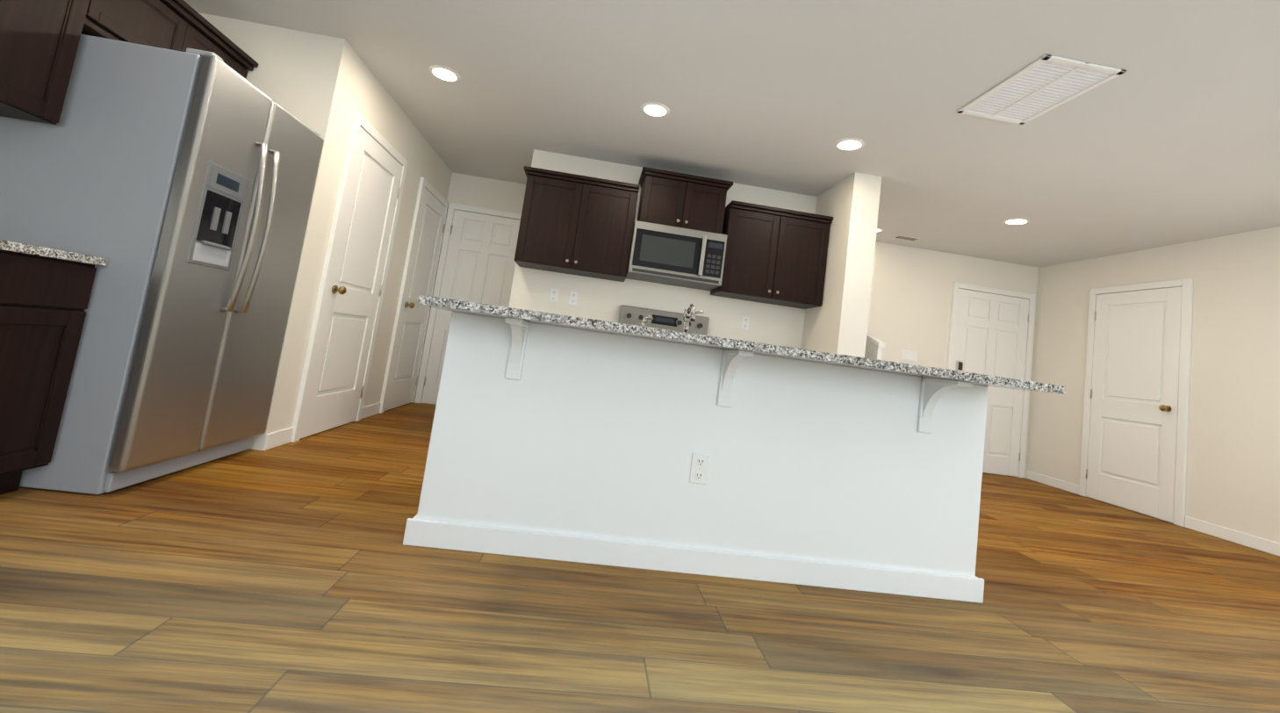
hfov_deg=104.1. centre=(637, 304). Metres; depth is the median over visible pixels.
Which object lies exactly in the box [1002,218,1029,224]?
recessed light
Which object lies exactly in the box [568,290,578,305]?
outlet
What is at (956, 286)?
door frame
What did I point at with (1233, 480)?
wall
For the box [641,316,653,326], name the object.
faucet
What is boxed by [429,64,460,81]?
recessed light
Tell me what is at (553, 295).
outlet
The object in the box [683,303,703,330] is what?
faucet
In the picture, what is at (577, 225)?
upper cabinet
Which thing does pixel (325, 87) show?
wall
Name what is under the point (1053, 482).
baseboard
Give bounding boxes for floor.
[0,402,1279,712]
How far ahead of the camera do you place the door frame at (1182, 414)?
4.33 m
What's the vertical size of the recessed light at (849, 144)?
0.006 m
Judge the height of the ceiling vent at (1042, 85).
0.011 m
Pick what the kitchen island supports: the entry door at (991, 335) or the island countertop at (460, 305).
the island countertop at (460, 305)
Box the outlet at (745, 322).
[740,316,749,330]
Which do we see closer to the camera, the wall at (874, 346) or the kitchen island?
the kitchen island
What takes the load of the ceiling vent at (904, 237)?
in the ceiling
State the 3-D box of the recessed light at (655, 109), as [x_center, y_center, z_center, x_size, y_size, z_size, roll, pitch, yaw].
[0.118,-1.302,3.347,0.194,0.006,0.194,8,-5,-5]
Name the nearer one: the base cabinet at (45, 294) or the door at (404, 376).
the base cabinet at (45, 294)
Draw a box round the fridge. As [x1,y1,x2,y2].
[0,34,323,494]
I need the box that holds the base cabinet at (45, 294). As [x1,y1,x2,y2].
[0,250,98,494]
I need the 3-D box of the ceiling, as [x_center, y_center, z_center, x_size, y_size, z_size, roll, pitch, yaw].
[1.358,-1.332,1.548,8.100,0.060,8.650,8,-5,-5]
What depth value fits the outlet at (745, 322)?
4.40 m
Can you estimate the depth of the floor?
1.58 m
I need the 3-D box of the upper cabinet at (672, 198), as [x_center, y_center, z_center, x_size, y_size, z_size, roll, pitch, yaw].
[0.370,-0.828,4.238,0.754,0.448,0.376,8,-5,-5]
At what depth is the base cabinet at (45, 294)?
1.79 m
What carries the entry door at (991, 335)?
in the wall at (910, 298)
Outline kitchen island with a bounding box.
[402,305,1035,603]
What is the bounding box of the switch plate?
[900,349,918,361]
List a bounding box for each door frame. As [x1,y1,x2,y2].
[290,111,408,442]
[946,281,1035,477]
[1078,278,1193,526]
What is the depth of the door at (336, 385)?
3.51 m
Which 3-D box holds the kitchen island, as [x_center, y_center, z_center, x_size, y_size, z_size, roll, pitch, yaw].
[0.302,0.648,2.311,2.324,0.885,1.043,8,-5,-5]
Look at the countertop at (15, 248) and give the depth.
1.76 m
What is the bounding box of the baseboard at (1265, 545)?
[1184,516,1279,556]
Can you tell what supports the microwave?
attached to the upper cabinet at (672, 198)
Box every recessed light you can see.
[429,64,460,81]
[640,102,669,116]
[834,138,864,150]
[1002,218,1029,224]
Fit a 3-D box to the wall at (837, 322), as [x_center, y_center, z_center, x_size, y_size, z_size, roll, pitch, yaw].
[0.294,0.066,4.561,2.800,2.440,1.730,8,-5,-5]
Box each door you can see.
[299,126,402,438]
[384,187,445,410]
[421,209,520,404]
[952,288,1029,476]
[1085,286,1182,523]
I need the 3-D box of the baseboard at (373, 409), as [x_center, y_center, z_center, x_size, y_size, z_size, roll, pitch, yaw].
[-2.201,0.872,4.103,0.013,0.090,0.390,8,-5,-5]
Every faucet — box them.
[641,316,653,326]
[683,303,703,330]
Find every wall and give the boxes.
[198,12,452,450]
[424,172,1038,476]
[508,149,881,357]
[864,332,885,359]
[1025,226,1279,543]
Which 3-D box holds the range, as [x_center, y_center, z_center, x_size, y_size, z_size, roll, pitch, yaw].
[0.183,0.625,3.951,0.762,1.195,0.662,8,-5,-5]
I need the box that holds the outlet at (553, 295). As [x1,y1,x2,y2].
[548,287,559,302]
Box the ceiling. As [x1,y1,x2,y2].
[183,0,1279,267]
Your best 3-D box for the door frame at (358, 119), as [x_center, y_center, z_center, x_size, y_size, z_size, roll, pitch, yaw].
[-1.995,-0.171,3.560,0.030,2.106,0.892,8,-5,-5]
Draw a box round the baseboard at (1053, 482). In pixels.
[1023,469,1079,494]
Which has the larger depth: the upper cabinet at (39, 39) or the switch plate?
the switch plate
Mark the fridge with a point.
(175, 188)
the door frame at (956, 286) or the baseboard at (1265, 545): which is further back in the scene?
the door frame at (956, 286)
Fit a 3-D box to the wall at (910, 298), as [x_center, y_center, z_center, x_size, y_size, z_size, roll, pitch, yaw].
[1.290,0.302,5.640,6.990,2.440,0.260,8,-5,-5]
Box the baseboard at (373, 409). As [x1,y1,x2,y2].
[360,402,381,418]
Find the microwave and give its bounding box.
[625,220,727,290]
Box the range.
[618,304,709,335]
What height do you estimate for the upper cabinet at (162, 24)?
0.325 m
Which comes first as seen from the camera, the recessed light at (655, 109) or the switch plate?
the recessed light at (655, 109)
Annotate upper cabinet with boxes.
[0,0,101,124]
[91,0,252,79]
[514,165,639,281]
[637,166,733,233]
[710,200,833,309]
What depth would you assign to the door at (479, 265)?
5.26 m
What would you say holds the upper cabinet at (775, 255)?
attached to the wall at (837, 322)
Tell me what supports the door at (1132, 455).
in the wall at (1233, 480)
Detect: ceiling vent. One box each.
[892,234,920,240]
[956,54,1126,124]
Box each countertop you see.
[0,239,107,266]
[417,294,1065,393]

